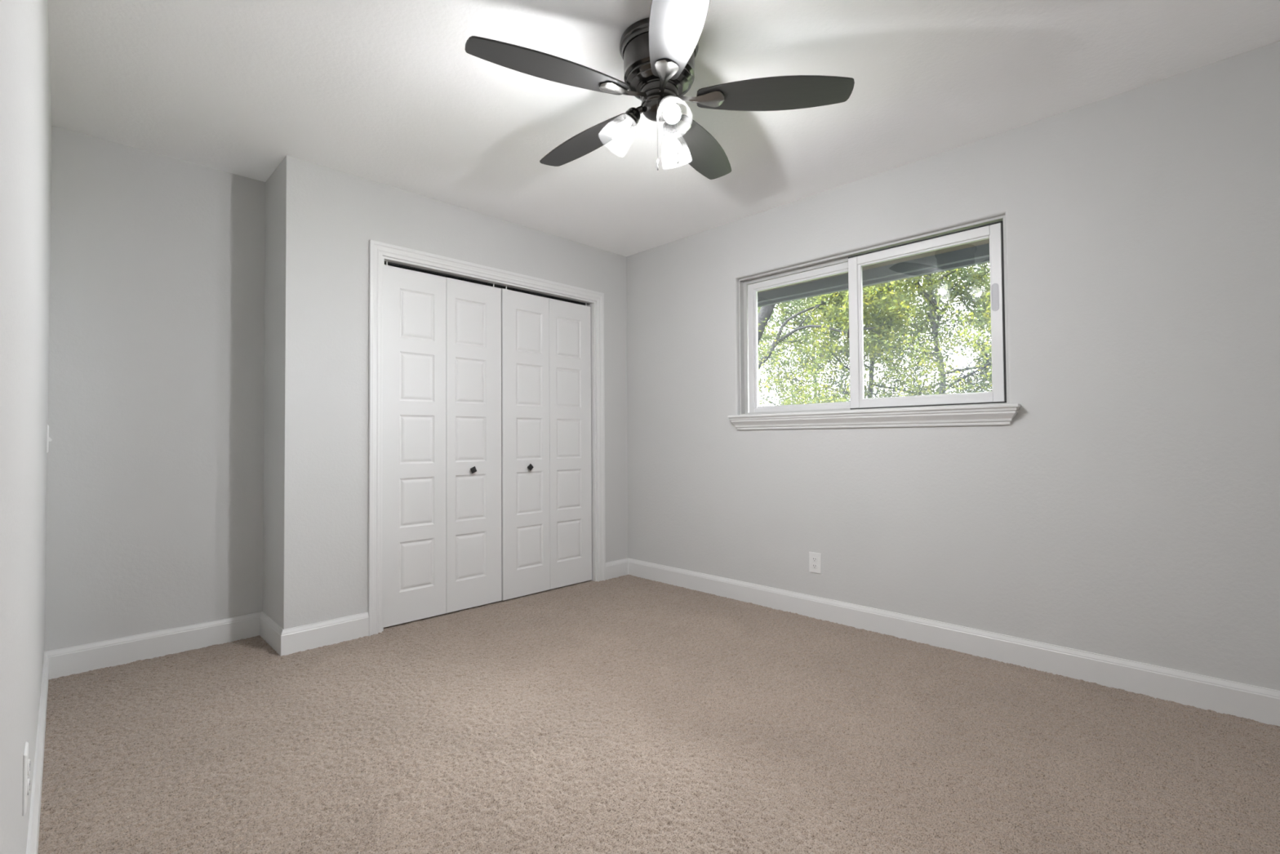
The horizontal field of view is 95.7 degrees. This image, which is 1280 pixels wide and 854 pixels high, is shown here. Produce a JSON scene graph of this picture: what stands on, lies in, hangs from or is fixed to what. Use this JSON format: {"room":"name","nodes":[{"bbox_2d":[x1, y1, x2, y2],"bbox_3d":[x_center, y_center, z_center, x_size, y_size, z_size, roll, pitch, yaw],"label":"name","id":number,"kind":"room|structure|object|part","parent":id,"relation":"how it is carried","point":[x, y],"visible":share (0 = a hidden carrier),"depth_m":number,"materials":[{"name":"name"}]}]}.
{"room":"empty bedroom","nodes":[
{"label":"empty bedroom","id":0,"kind":"room"},
{"bbox_2d":[0,0,52,853],"bbox_3d":[-1.217,-0.111,1.054,0.140,2.540,4.361,1,-2,-45],"label":"wall","id":1,"kind":"structure","parent":0,"point":[25,100],"depth_m":0.97,"materials":[{"name":"paint"}]},
{"bbox_2d":[22,741,30,815],"bbox_3d":[-1.233,0.704,1.164,0.009,0.118,0.075,1,-2,-45],"label":"power outlet","id":2,"kind":"object","parent":1,"relation":"attached to","point":[26,761],"visible":1,"depth_m":1.14,"materials":[{"name":"white plastic"}]},
{"bbox_2d":[26,777,30,795],"bbox_3d":[-1.231,0.724,1.165,0.004,0.025,0.033,1,-2,-45],"label":"socket","id":3,"kind":"object","parent":2,"relation":"attached to","point":[28,779],"depth_m":1.16,"materials":[{"name":"grey plastic"}]},
{"bbox_2d":[27,758,30,775],"bbox_3d":[-1.231,0.684,1.166,0.003,0.025,0.033,1,-2,-45],"label":"socket","id":4,"kind":"object","parent":2,"relation":"attached to","point":[28,760],"depth_m":1.16,"materials":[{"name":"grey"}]},
{"bbox_2d":[26,651,48,853],"bbox_3d":[-1.155,1.006,1.085,0.014,0.132,4.081,1,-2,-45],"label":"baseboard","id":5,"kind":"structure","parent":1,"relation":"attached to","point":[32,847],"depth_m":1.65,"materials":[{"name":"white paint"}]},
{"bbox_2d":[46,424,52,453],"bbox_3d":[-2.489,0.050,2.439,0.016,0.118,0.072,1,-2,-45],"label":"light switch","id":6,"kind":"object","parent":1,"relation":"attached to","point":[48,438],"visible":0.96,"depth_m":2.41,"materials":[{"name":"white plastic"}]},
{"bbox_3d":[-2.492,0.050,2.436,0.005,0.118,0.072,1,-2,-45],"label":"plate","id":7,"kind":"part","parent":6,"relation":"part of","materials":[{"name":"white plastic"}]},
{"bbox_2d":[44,125,265,651],"bbox_3d":[-2.368,-0.065,2.886,0.815,2.540,0.140,1,-2,-45],"label":"wall","id":8,"kind":"structure","parent":0,"point":[155,471],"depth_m":2.80,"materials":[{"name":"paint"}]},
{"bbox_2d":[46,611,261,679],"bbox_3d":[-2.306,1.050,2.808,0.815,0.132,0.014,1,-2,-45],"label":"baseboard","id":9,"kind":"structure","parent":8,"relation":"attached to","point":[66,661],"depth_m":2.76,"materials":[{"name":"white paint"}]},
{"bbox_2d":[262,163,280,623],"bbox_3d":[-2.015,-0.061,3.187,0.110,2.540,0.690,1,-2,-45],"label":"wall","id":10,"kind":"structure","parent":0,"point":[273,184],"depth_m":3.01,"materials":[{"name":"paint"}]},
{"bbox_2d":[259,611,283,655],"bbox_3d":[-1.874,1.050,2.941,0.014,0.132,0.436,1,-2,-45],"label":"baseboard","id":11,"kind":"structure","parent":10,"relation":"attached to","point":[270,631],"depth_m":2.92,"materials":[{"name":"white paint"}]},
{"bbox_2d":[277,155,627,629],"bbox_3d":[-0.954,-0.058,3.679,2.307,2.540,0.110,1,-2,-45],"label":"wall","id":12,"kind":"structure","parent":0,"point":[329,217],"depth_m":3.02,"materials":[{"name":"paint"}]},
{"bbox_2d":[280,612,368,655],"bbox_3d":[-1.586,1.048,2.930,0.406,0.132,0.014,1,-2,-45],"label":"baseboard","id":13,"kind":"structure","parent":12,"relation":"attached to","point":[314,635],"depth_m":2.92,"materials":[{"name":"white paint"}]},
{"bbox_2d":[383,261,501,627],"bbox_3d":[-1.152,0.088,3.443,0.744,2.026,0.064,1,-2,-45],"label":"door","id":14,"kind":"structure","parent":12,"relation":"in","point":[442,345],"depth_m":3.41,"materials":[{"name":"white paint"}]},
{"bbox_3d":[-1.295,0.101,3.322,0.371,1.996,0.032,1,-2,-45],"label":"panel","id":15,"kind":"part","parent":14,"relation":"part of","materials":[{"name":"white paint"}]},
{"bbox_3d":[-1.023,0.262,3.544,0.045,0.045,0.032,1,-2,-45],"label":"knob","id":16,"kind":"part","parent":14,"relation":"part of","materials":[{"name":"black metal"}]},
{"bbox_3d":[-1.030,0.105,3.586,0.371,1.996,0.032,1,-2,-45],"label":"panel","id":17,"kind":"part","parent":14,"relation":"part of","materials":[{"name":"white paint"}]},
{"bbox_2d":[368,239,605,635],"bbox_3d":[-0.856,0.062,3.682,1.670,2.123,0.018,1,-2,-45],"label":"trim","id":18,"kind":"structure","parent":12,"relation":"attached to","point":[377,250],"depth_m":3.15,"materials":[{"name":"white paint"}]},
{"bbox_2d":[384,261,590,304],"bbox_3d":[-0.917,-0.923,3.757,1.508,0.022,0.034,1,-2,-45],"label":"trim","id":19,"kind":"structure","parent":12,"relation":"attached to","point":[388,263],"depth_m":3.67,"materials":[{"name":"grey metal"}]},
{"bbox_2d":[501,285,591,600],"bbox_3d":[-0.619,0.095,3.971,0.745,2.026,0.068,1,-2,-45],"label":"door","id":20,"kind":"structure","parent":12,"relation":"in","point":[546,473],"depth_m":3.94,"materials":[{"name":"white paint"}]},
{"bbox_3d":[-0.761,0.109,3.848,0.032,1.996,0.371,-2,-2,44],"label":"panel","id":21,"kind":"part","parent":20,"relation":"part of","materials":[{"name":"white paint"}]},
{"bbox_3d":[-0.729,0.266,3.831,0.032,0.048,0.048,-2,-2,44],"label":"knob","id":22,"kind":"part","parent":20,"relation":"part of","materials":[{"name":"black metal"}]},
{"bbox_3d":[-0.499,0.113,4.115,0.371,1.996,0.032,1,-2,-45],"label":"panel","id":23,"kind":"part","parent":20,"relation":"part of","materials":[{"name":"white paint"}]},
{"bbox_2d":[605,558,627,579],"bbox_3d":[-0.179,1.067,4.332,0.264,0.132,0.014,1,-2,-45],"label":"baseboard","id":24,"kind":"structure","parent":12,"relation":"attached to","point":[617,568],"depth_m":4.33,"materials":[{"name":"white paint"}]},
{"bbox_2d":[389,265,570,302],"bbox_3d":[-1.406,-0.043,4.210,2.197,2.540,0.100,1,-2,-45],"label":"wall","id":25,"kind":"structure","parent":0,"point":[389,265],"depth_m":4.25,"materials":[{"name":"paint"}]},
{"bbox_2d":[37,574,1279,853],"bbox_3d":[-0.152,1.082,2.279,3.124,0.016,4.362,1,-2,-45],"label":"floor","id":26,"kind":"structure","parent":0,"point":[627,713],"depth_m":1.92,"materials":[{"name":"beige carpet"}]},
{"bbox_2d":[47,0,1279,256],"bbox_3d":[-0.155,-1.442,2.318,3.402,0.160,4.600,1,-2,-45],"label":"ceiling","id":27,"kind":"structure","parent":0,"point":[388,92],"depth_m":2.29,"materials":[{"name":"white paint"}]},
{"bbox_2d":[465,0,854,179],"bbox_3d":[0.024,-1.125,2.111,1.303,0.484,1.221,1,-2,-45],"label":"ceiling fan","id":28,"kind":"object","parent":27,"relation":"hanging from","point":[659,51],"visible":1,"depth_m":2.00,"materials":[{"name":"grey"}]},
{"bbox_3d":[-0.289,-1.166,1.883,0.539,0.006,0.160,0,8,-27],"label":"blade","id":29,"kind":"part","parent":28,"relation":"part of","materials":[{"name":"grey wood"}]},
{"bbox_3d":[-0.214,-1.157,2.349,0.539,0.006,0.160,-2,7,45],"label":"blade","id":30,"kind":"part","parent":28,"relation":"part of","materials":[{"name":"grey wood"}]},
{"bbox_3d":[-0.081,-1.035,2.070,0.044,0.036,0.054,0,-1,3],"label":"light bulb","id":31,"kind":"part","parent":28,"relation":"part of","materials":[{"name":"white glass"}]},
{"bbox_3d":[-0.020,-1.113,2.069,0.080,0.070,0.057,0,-1,3],"label":"lamp arm","id":32,"kind":"part","parent":28,"relation":"part of","materials":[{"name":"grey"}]},
{"bbox_3d":[0.061,-1.031,2.003,0.002,0.211,0.002,1,-2,-45],"label":"pull chain","id":33,"kind":"part","parent":28,"relation":"part of","materials":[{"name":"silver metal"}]},
{"bbox_3d":[0.093,-1.105,1.977,0.057,0.070,0.080,0,-1,-15],"label":"lamp arm","id":34,"kind":"part","parent":28,"relation":"part of","materials":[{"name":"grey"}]},
{"bbox_3d":[0.108,-1.112,2.145,0.057,0.070,0.080,-1,-1,25],"label":"lamp arm","id":35,"kind":"part","parent":28,"relation":"part of","materials":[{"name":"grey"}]},
{"bbox_3d":[0.109,-1.029,1.915,0.054,0.036,0.044,0,-1,-15],"label":"light bulb","id":36,"kind":"part","parent":28,"relation":"part of","materials":[{"name":"white glass"}]},
{"bbox_3d":[0.134,-1.034,2.199,0.054,0.036,0.044,-1,-1,25],"label":"light bulb","id":37,"kind":"part","parent":28,"relation":"part of","materials":[{"name":"white glass"}]},
{"bbox_3d":[0.107,-1.173,1.665,0.160,0.006,0.539,9,-2,-5],"label":"blade","id":38,"kind":"part","parent":28,"relation":"part of","materials":[{"name":"wood"}]},
{"bbox_3d":[0.252,-1.158,2.422,0.160,0.006,0.539,-11,-6,27],"label":"blade","id":39,"kind":"part","parent":28,"relation":"part of","materials":[{"name":"grey wood"}]},
{"bbox_3d":[0.469,-1.168,2.033,0.539,0.006,0.160,0,-10,5],"label":"blade","id":40,"kind":"part","parent":28,"relation":"part of","materials":[{"name":"grey wood"}]},
{"bbox_2d":[573,40,1279,690],"bbox_3d":[1.010,-0.126,3.442,0.140,2.640,4.600,1,-2,-45],"label":"wall","id":41,"kind":"structure","parent":0,"point":[1128,508],"depth_m":2.52,"materials":[{"name":"paint"}]},
{"bbox_2d":[808,551,821,573],"bbox_3d":[1.005,0.781,3.328,0.009,0.118,0.075,1,-2,-45],"label":"power outlet","id":42,"kind":"object","parent":41,"relation":"attached to","point":[815,558],"visible":1,"depth_m":3.33,"materials":[{"name":"white plastic"}]},
{"bbox_2d":[812,564,817,568],"bbox_3d":[1.004,0.800,3.326,0.003,0.025,0.033,1,-2,-45],"label":"socket","id":43,"kind":"object","parent":42,"relation":"attached to","point":[814,566],"depth_m":3.33,"materials":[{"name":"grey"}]},
{"bbox_2d":[812,556,817,561],"bbox_3d":[1.004,0.761,3.326,0.003,0.025,0.033,1,-2,-45],"label":"socket","id":44,"kind":"object","parent":42,"relation":"attached to","point":[814,558],"depth_m":3.33,"materials":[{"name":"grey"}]},
{"bbox_2d":[757,238,989,293],"bbox_3d":[1.236,-1.260,3.698,0.520,0.485,13.000,1,-2,-45],"label":"soffit","id":45,"kind":"structure","parent":41,"relation":"attached to","point":[985,241],"depth_m":3.50,"materials":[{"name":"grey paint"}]},
{"bbox_2d":[757,243,989,307],"bbox_3d":[1.406,-1.224,3.867,0.080,0.592,13.000,1,-2,-45],"label":"roof eave","id":46,"kind":"object","parent":45,"relation":"attached to","point":[977,255],"depth_m":3.67},
{"bbox_2d":[738,214,1008,414],"bbox_3d":[1.210,-0.531,3.256,0.095,0.887,1.511,1,-2,-45],"label":"window","id":47,"kind":"structure","parent":41,"relation":"in","point":[993,228],"depth_m":3.19,"materials":[{"name":"white plastic"}]},
{"bbox_3d":[0.972,-0.514,3.513,0.020,0.840,0.738,1,-2,-45],"label":"fixed sash","id":48,"kind":"part","parent":47,"relation":"part of","materials":[{"name":"white plastic"}]},
{"bbox_3d":[1.445,-0.531,2.986,0.034,0.842,0.748,1,-2,-45],"label":"sliding sash","id":49,"kind":"part","parent":47,"relation":"part of","materials":[{"name":"white plastic"}]},
{"bbox_3d":[1.675,-0.612,2.731,0.002,0.132,0.031,1,-2,-45],"label":"finger pull","id":50,"kind":"part","parent":47,"relation":"part of","materials":[{"name":"grey plastic"}]},
{"bbox_2d":[728,407,1018,430],"bbox_3d":[1.158,-0.034,3.181,0.076,0.076,1.581,1,-2,-45],"label":"trim","id":51,"kind":"structure","parent":41,"relation":"attached to","point":[984,416],"depth_m":3.02,"materials":[{"name":"white paint"}]},
{"bbox_2d":[727,403,1021,417],"bbox_3d":[1.175,-0.080,3.199,0.138,0.016,1.595,1,-2,-45],"label":"trim","id":52,"kind":"structure","parent":41,"relation":"attached to","point":[997,406],"depth_m":3.00,"materials":[{"name":"white paint"}]},
{"bbox_2d":[627,558,1279,726],"bbox_3d":[1.196,1.033,3.129,0.014,0.132,3.660,1,-2,-45],"label":"baseboard","id":53,"kind":"structure","parent":41,"relation":"attached to","point":[1261,704],"depth_m":2.62,"materials":[{"name":"white paint"}]},
{"label":"outside","id":54,"kind":"structure","parent":0,"visible":0},
{"bbox_3d":[10.606,2.045,22.119,39.860,0.050,70.000,1,-2,-45],"label":"ground","id":55,"kind":"structure","parent":54,"visible":0},
{"bbox_2d":[758,331,897,406],"bbox_3d":[3.857,-0.172,11.761,4.707,5.029,5.519,-1,-1,12],"label":"shrub","id":56,"kind":"object","parent":55,"relation":"on","point":[775,399],"visible":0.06,"depth_m":12.45,"materials":[{"name":"green plant"}]},
{"bbox_2d":[757,272,944,368],"bbox_3d":[2.778,-1.678,7.954,2.144,6.993,4.534,0,-1,-25],"label":"tree","id":57,"kind":"object","parent":55,"relation":"on","point":[870,322],"visible":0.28,"depth_m":7.59,"materials":[{"name":"green plant"}]},
{"bbox_2d":[757,296,956,406],"bbox_3d":[4.289,-1.829,14.708,6.451,7.493,7.099,-1,-1,21],"label":"tree","id":58,"kind":"object","parent":55,"relation":"on","point":[762,353],"visible":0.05,"depth_m":13.25,"materials":[{"name":"green plant"}]},
{"bbox_2d":[757,263,991,405],"bbox_3d":[4.382,-1.558,8.549,6.706,6.686,6.212,1,-2,-40],"label":"tree","id":59,"kind":"object","parent":55,"relation":"on","point":[943,387],"visible":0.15,"depth_m":7.63,"materials":[{"name":"green plant"}]},
{"bbox_2d":[757,262,991,405],"bbox_3d":[4.203,-1.527,10.518,5.385,6.715,6.782,1,-2,-45],"label":"tree","id":60,"kind":"object","parent":55,"relation":"on","point":[953,281],"visible":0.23,"depth_m":9.40,"materials":[{"name":"green plant"}]},
{"bbox_2d":[877,330,991,397],"bbox_3d":[6.299,-0.085,9.768,4.468,3.794,5.621,0,-1,-19],"label":"shrub","id":61,"kind":"object","parent":55,"relation":"on","point":[920,377],"visible":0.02,"depth_m":10.26,"materials":[{"name":"green plant"}]},
{"bbox_2d":[882,262,991,393],"bbox_3d":[6.835,-2.006,8.765,7.405,7.562,6.709,1,-2,-45],"label":"tree","id":62,"kind":"object","parent":55,"relation":"on","point":[979,317],"visible":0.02,"depth_m":8.36,"materials":[{"name":"green plant"}]}
]}

